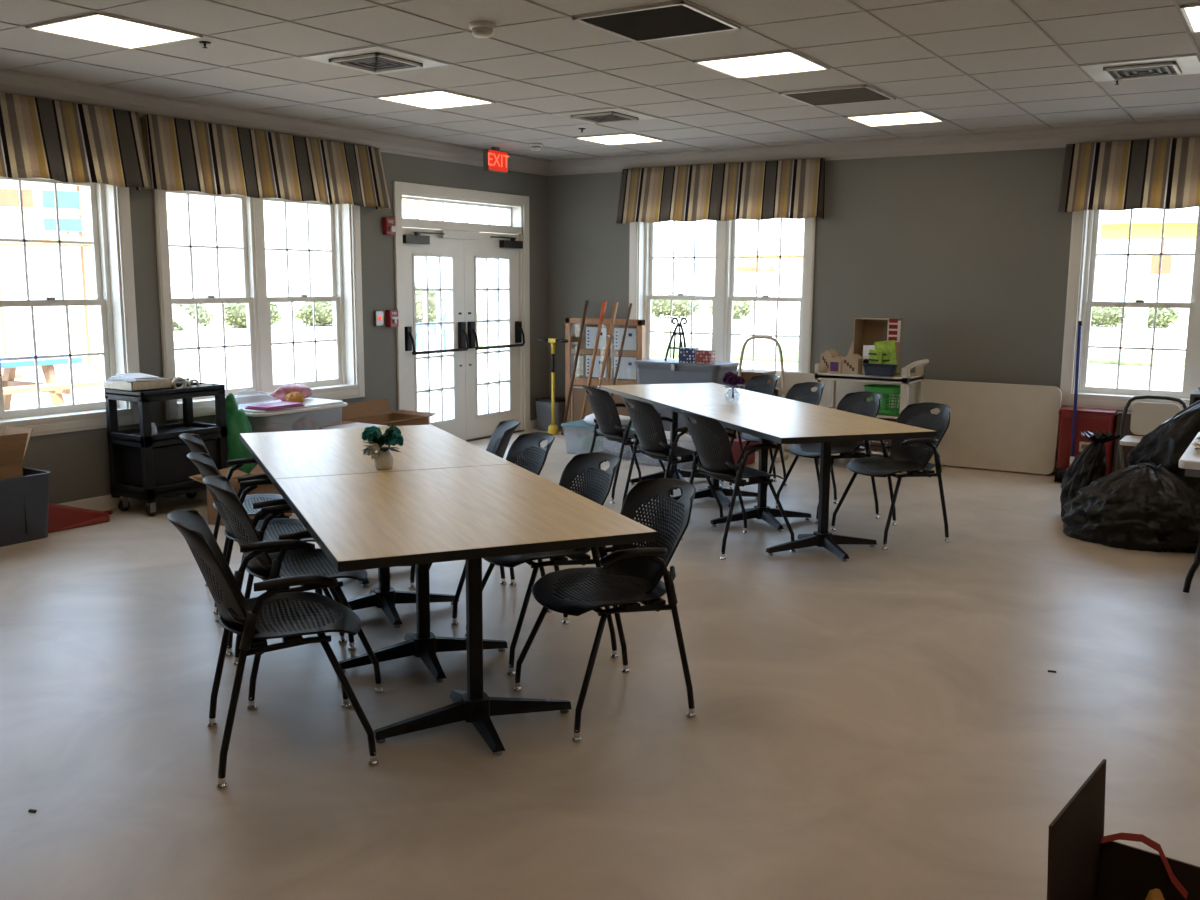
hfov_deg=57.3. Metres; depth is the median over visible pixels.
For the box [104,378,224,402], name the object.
shelf
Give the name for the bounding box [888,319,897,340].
print
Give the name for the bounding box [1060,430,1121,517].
trash bag
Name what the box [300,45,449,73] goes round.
ceiling vent
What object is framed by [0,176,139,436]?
window
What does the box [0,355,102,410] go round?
picnic table
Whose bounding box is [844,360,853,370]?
print
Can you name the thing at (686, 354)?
gift box
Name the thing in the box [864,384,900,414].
basket
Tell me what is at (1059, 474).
push broom
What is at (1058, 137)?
trim
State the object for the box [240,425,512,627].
pedestal table
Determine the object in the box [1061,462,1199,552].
trash bag
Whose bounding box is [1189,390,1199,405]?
shelf unit
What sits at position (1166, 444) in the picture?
trash bag
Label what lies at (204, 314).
bush
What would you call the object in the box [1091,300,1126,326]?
bush
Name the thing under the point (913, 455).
armchair
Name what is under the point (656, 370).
bin
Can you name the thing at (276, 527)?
armchair
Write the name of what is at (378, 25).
ceiling
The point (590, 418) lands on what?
folded cloth
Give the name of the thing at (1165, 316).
bush
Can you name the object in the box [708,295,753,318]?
bush
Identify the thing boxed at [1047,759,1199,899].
cardboard box
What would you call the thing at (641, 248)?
window
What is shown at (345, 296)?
window
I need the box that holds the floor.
[0,429,1199,899]
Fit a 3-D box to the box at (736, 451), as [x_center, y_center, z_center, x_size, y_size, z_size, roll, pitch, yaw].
[1.162,0.009,9.552,0.290,0.225,0.310,6,10,32]
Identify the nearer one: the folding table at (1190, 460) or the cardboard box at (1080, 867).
the cardboard box at (1080, 867)
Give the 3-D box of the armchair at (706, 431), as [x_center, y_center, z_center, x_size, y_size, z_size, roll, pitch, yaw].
[0.772,0.172,6.522,0.604,0.825,0.568,-4,10,-24]
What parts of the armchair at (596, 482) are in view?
leg, leg, seat, seat frame, leg, backrest, leg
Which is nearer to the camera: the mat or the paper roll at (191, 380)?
the mat
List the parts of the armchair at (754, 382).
leg, leg, backrest, leg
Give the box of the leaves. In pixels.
[1190,437,1199,448]
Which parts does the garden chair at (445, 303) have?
leg frame, leg frame, backrest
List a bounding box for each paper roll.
[172,377,186,388]
[189,379,198,386]
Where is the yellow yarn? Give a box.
[1145,888,1164,899]
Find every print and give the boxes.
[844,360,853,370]
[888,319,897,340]
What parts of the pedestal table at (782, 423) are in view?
underside panel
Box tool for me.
[538,338,568,434]
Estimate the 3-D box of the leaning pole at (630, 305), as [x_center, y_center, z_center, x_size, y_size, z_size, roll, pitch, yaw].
[0.169,-0.783,10.918,0.330,1.346,0.025,-4,10,-26]
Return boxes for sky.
[0,179,436,321]
[735,210,1119,312]
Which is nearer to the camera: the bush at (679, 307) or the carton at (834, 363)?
the carton at (834, 363)
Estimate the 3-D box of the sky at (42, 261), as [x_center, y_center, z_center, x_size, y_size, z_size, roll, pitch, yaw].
[-21.875,-8.371,45.066,6.600,5.850,38.600,6,10,32]
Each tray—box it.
[104,373,171,390]
[863,363,897,376]
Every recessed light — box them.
[26,12,202,49]
[374,89,495,109]
[573,133,664,144]
[693,50,829,78]
[844,110,944,126]
[1180,4,1199,32]
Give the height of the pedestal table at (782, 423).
0.745 m
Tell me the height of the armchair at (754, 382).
0.825 m
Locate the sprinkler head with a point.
(200, 42)
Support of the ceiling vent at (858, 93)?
in the ceiling
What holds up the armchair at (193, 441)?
on the floor
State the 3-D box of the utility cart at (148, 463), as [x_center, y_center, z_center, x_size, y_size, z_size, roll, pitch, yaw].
[-2.967,-0.031,7.558,0.400,0.865,0.660,6,10,32]
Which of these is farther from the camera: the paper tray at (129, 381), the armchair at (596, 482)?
the paper tray at (129, 381)
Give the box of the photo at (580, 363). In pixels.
[574,356,583,374]
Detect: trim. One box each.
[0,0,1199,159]
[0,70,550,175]
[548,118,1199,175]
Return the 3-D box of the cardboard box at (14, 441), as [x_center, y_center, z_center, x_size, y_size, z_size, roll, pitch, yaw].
[-3.672,0.166,6.544,0.431,0.577,0.502,6,10,32]
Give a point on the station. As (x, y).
(392, 319)
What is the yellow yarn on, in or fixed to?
in the cardboard box at (1080, 867)
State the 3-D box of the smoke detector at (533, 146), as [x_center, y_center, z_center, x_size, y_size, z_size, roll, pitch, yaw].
[-0.587,-2.757,9.991,0.130,0.061,0.130,6,10,32]
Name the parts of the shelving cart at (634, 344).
panel, rail, backing panel, upright rail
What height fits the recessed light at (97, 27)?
0.010 m
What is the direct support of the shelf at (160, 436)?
attached to the utility cart at (148, 463)
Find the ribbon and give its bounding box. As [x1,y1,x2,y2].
[1100,832,1187,899]
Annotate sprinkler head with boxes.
[199,41,210,48]
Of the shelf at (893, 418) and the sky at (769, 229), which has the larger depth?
the sky at (769, 229)
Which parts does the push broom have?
handle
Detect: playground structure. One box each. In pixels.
[0,185,229,375]
[1099,213,1197,353]
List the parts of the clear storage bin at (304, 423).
lid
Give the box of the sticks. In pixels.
[187,384,211,386]
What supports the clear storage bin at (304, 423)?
on the floor
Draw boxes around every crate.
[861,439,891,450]
[1057,406,1117,474]
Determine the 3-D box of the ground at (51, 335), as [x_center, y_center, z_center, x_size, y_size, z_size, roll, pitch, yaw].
[-0.433,-1.079,18.070,100.000,0.150,90.000,6,10,32]
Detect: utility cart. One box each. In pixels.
[104,378,228,516]
[814,359,928,472]
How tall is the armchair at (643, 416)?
0.825 m
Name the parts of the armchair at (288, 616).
backrest, leg, leg, armrest, seat frame, seat, armrest, leg, leg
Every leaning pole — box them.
[561,300,588,434]
[577,301,606,436]
[588,302,617,435]
[602,303,631,437]
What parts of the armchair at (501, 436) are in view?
leg, leg, backrest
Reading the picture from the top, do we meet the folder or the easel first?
the easel
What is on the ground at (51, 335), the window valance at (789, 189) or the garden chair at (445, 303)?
the garden chair at (445, 303)
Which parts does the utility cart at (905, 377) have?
post, post, post, handle, post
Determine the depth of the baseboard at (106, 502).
7.49 m
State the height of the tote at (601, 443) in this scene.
0.272 m
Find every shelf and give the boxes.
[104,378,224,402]
[107,422,226,447]
[110,480,205,500]
[814,372,923,383]
[827,406,917,421]
[831,449,890,456]
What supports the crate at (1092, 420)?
on the floor
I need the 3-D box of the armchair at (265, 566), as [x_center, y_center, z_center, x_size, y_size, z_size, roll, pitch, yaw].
[-1.218,0.503,4.303,0.604,0.825,0.568,-3,10,-23]
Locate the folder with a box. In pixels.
[245,401,304,410]
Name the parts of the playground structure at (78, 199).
post, post, red panel, railing, green panel, blue panel, post, post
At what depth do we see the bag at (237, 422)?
7.78 m
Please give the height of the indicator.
0.130 m
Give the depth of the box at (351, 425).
8.38 m
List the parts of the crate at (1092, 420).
lid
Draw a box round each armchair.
[167,509,378,789]
[179,433,317,614]
[187,452,346,656]
[203,476,383,709]
[408,420,519,588]
[429,432,554,625]
[464,452,619,675]
[513,478,696,742]
[581,385,672,503]
[621,397,723,523]
[681,411,795,559]
[691,375,778,485]
[728,382,823,497]
[774,391,880,523]
[830,402,950,549]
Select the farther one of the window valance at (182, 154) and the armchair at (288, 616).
the window valance at (182, 154)
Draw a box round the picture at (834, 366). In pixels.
[830,362,838,370]
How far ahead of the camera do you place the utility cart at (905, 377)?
9.22 m
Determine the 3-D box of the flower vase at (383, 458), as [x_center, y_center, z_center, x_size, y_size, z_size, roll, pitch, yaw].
[-0.956,-0.011,4.828,0.189,0.193,0.203,-1,9,-7]
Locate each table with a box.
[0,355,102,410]
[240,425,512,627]
[275,464,657,755]
[600,383,799,508]
[673,402,936,561]
[775,372,1061,474]
[1178,432,1199,592]
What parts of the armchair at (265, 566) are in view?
backrest, leg, leg, armrest, armrest, seat, seat frame, leg, leg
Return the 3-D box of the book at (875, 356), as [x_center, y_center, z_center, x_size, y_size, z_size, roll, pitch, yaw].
[2.300,-0.734,9.169,0.122,0.206,0.030,6,10,32]
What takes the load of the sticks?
on the utility cart at (148, 463)
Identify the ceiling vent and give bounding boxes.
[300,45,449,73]
[551,107,657,123]
[572,0,740,41]
[779,85,895,106]
[1080,54,1199,81]
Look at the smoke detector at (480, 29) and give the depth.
5.28 m
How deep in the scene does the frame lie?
9.66 m
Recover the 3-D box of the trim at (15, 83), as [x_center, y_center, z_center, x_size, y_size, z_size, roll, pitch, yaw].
[-4.162,-2.083,5.763,0.120,0.145,13.700,6,10,32]
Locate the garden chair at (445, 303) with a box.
[416,300,449,350]
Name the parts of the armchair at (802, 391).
leg, seat, leg, leg, backrest, leg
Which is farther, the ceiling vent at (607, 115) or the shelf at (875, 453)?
the shelf at (875, 453)
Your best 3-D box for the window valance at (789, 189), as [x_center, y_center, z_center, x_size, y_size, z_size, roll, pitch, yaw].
[1.101,-2.443,10.424,2.120,0.536,0.188,6,10,32]
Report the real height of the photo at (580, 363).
0.200 m
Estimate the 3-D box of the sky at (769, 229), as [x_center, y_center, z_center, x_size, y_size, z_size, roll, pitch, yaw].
[16.675,-9.874,57.259,18.600,5.550,6.600,6,10,32]
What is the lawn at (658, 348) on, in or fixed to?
on the ground at (51, 335)
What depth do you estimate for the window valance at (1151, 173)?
8.50 m
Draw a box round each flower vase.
[362,425,403,469]
[722,371,744,397]
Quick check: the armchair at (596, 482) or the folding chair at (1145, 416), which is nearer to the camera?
the armchair at (596, 482)
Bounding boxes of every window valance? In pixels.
[0,92,151,189]
[142,114,390,208]
[616,158,824,223]
[1058,137,1199,211]
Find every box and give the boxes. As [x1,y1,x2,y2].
[0,425,32,479]
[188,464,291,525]
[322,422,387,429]
[326,399,437,425]
[679,347,698,362]
[696,350,714,363]
[720,436,754,465]
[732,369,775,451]
[862,345,874,373]
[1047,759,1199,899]
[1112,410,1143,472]
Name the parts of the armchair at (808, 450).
leg, leg, seat, leg, seat frame, backrest, leg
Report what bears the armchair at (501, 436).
on the floor
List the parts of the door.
transom sash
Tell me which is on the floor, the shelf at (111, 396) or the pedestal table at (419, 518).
the pedestal table at (419, 518)
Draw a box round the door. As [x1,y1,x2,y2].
[393,181,529,441]
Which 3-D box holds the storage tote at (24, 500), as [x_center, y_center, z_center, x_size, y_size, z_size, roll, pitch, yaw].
[-3.720,0.358,6.531,0.476,0.400,0.744,6,10,32]
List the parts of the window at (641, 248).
sash, frame, sash, frame, sash, sash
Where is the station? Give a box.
[386,310,398,326]
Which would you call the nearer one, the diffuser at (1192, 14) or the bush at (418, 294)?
the diffuser at (1192, 14)
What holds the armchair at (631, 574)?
on the floor
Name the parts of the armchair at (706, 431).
leg, backrest, armrest, seat frame, leg, seat, leg, armrest, leg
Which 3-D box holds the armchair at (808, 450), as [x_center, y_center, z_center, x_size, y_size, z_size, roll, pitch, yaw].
[1.604,0.026,7.498,0.604,0.825,0.568,-3,9,-21]
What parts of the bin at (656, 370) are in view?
lid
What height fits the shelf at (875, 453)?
0.060 m
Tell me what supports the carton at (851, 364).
on the utility cart at (905, 377)
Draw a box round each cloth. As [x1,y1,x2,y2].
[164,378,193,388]
[583,414,629,425]
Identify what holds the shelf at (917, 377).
attached to the utility cart at (905, 377)
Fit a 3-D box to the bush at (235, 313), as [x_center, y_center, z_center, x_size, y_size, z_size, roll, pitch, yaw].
[-11.506,-4.524,36.131,2.481,1.064,1.827,6,10,32]
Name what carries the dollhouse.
on the utility cart at (905, 377)
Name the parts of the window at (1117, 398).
sash, sash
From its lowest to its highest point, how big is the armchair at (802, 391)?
0.825 m
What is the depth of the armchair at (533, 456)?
5.46 m
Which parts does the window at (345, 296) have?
sash, sash, frame, sash, frame, sash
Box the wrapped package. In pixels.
[270,384,311,400]
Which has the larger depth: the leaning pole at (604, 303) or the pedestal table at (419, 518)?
the leaning pole at (604, 303)
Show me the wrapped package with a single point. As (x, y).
(281, 392)
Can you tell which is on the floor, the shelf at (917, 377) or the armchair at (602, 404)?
the armchair at (602, 404)
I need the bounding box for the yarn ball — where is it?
[285,392,304,402]
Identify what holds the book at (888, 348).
on the utility cart at (905, 377)
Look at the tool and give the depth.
11.24 m
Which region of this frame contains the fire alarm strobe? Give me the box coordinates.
[382,217,396,234]
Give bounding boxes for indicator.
[374,311,383,325]
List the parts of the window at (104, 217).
sash, sash, frame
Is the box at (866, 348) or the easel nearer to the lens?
the box at (866, 348)
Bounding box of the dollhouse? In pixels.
[847,318,902,372]
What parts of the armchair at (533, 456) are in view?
leg, leg, backrest, leg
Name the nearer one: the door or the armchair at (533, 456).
the armchair at (533, 456)
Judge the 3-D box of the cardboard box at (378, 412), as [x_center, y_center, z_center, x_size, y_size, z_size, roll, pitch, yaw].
[-1.806,-0.130,9.350,0.600,0.526,0.913,6,10,32]
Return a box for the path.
[418,397,505,421]
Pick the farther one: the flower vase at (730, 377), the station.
the station
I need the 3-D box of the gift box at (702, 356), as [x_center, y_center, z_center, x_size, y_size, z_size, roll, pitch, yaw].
[0.963,-0.851,10.010,0.150,0.120,0.100,5,10,29]
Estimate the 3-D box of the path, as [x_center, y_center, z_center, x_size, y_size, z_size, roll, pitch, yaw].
[3.507,0.310,8.694,15.200,0.020,5.800,6,10,32]
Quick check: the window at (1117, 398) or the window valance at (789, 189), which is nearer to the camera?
the window at (1117, 398)
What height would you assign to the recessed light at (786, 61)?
0.010 m
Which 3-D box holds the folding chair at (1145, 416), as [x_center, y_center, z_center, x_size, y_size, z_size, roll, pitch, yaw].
[4.108,-0.019,8.181,0.468,0.753,0.509,6,10,32]
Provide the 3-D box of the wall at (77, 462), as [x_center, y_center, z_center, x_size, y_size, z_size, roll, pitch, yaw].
[-4.314,-0.786,6.056,0.220,2.800,13.700,6,10,32]
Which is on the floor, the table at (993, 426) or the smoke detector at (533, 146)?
the table at (993, 426)
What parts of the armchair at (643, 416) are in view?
leg, backrest, armrest, seat, seat frame, leg, leg, armrest, leg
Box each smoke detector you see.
[469,21,495,37]
[528,143,542,150]
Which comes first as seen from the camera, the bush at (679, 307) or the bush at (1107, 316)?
the bush at (1107, 316)
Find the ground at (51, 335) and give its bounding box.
[5,303,1188,409]
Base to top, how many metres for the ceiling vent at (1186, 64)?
0.025 m
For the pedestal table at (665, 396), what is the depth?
8.06 m
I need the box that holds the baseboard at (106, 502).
[59,419,536,510]
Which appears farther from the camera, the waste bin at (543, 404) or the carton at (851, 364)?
the waste bin at (543, 404)
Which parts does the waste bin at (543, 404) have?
lid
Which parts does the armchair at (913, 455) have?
leg, leg, seat, leg, seat frame, armrest, backrest, leg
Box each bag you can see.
[225,393,254,473]
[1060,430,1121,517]
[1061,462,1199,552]
[1127,400,1199,498]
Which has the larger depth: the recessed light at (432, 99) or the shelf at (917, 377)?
the shelf at (917, 377)
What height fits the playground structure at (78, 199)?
4.300 m
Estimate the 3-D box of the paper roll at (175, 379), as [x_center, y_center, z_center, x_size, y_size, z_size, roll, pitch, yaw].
[-2.850,-0.450,7.431,0.090,0.090,0.070,-5,10,-29]
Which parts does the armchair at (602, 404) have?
leg, backrest, seat, seat frame, leg, armrest, leg, leg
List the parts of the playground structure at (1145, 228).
post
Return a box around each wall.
[22,117,547,503]
[548,147,1119,460]
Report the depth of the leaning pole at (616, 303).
10.98 m
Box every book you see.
[868,350,882,363]
[875,340,897,373]
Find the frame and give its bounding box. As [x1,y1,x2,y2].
[736,335,787,462]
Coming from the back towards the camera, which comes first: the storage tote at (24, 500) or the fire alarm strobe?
the fire alarm strobe
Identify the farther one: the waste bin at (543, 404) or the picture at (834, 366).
the waste bin at (543, 404)
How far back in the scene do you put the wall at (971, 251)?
9.56 m
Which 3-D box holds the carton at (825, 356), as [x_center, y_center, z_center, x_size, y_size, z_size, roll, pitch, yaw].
[1.981,-0.773,9.483,0.100,0.189,0.162,6,10,32]
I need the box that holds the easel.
[664,317,686,360]
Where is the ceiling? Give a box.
[0,0,1199,159]
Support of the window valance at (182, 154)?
attached to the wall at (77, 462)
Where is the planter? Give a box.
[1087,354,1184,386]
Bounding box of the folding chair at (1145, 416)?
[1115,395,1186,470]
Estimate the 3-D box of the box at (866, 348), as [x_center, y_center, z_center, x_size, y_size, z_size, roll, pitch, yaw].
[2.307,-0.759,9.240,0.190,0.240,0.026,6,10,32]
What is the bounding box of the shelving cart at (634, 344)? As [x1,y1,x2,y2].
[565,318,644,431]
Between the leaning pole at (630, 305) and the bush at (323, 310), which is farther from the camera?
the bush at (323, 310)
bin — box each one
[214,398,347,465]
[535,397,564,431]
[635,358,738,445]
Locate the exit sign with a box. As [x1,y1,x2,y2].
[483,147,508,172]
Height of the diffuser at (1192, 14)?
0.007 m
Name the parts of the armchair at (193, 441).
backrest, leg, leg, armrest, armrest, seat, seat frame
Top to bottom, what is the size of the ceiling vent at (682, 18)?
0.013 m
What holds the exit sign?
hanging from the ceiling
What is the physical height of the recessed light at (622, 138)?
0.010 m
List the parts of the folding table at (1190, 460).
leg frame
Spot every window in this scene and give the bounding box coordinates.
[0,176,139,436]
[153,189,364,419]
[629,217,815,386]
[1060,207,1199,410]
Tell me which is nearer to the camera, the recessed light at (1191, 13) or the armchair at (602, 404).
the recessed light at (1191, 13)
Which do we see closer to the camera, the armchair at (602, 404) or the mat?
the mat
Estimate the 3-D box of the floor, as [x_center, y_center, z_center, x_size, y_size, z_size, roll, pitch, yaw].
[0.079,1.109,3.528,10.200,0.120,13.700,6,10,32]
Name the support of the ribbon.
on the cardboard box at (1080, 867)
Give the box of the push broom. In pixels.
[1054,321,1081,481]
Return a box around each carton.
[820,349,837,371]
[828,356,843,373]
[841,354,862,373]
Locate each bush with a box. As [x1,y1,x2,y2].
[173,304,215,330]
[217,302,283,327]
[293,301,332,325]
[415,283,445,322]
[652,291,703,317]
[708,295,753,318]
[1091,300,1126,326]
[1147,308,1180,327]
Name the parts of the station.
pull handle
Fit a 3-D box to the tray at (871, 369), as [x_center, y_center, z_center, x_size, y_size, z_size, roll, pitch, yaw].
[2.321,-0.664,9.097,0.280,0.095,0.095,6,10,32]
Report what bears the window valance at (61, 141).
attached to the wall at (77, 462)
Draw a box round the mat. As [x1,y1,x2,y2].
[48,503,112,532]
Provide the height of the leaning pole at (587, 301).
1.366 m
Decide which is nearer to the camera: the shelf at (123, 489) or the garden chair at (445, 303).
the shelf at (123, 489)
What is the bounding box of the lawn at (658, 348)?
[278,313,798,362]
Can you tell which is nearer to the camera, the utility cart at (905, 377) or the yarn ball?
the yarn ball
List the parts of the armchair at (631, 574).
leg, leg, seat, leg, seat frame, armrest, backrest, leg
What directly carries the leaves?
on the folding table at (1190, 460)
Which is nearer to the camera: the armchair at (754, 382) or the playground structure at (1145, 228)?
the armchair at (754, 382)
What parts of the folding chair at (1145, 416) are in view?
seat, panel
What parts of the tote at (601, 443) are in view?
lid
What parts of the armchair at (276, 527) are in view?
backrest, leg, leg, armrest, seat, armrest, seat frame, leg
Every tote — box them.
[0,467,49,546]
[561,420,653,453]
[643,431,695,462]
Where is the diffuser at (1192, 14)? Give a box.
[1185,7,1199,30]
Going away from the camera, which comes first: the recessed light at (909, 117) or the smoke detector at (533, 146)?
the recessed light at (909, 117)

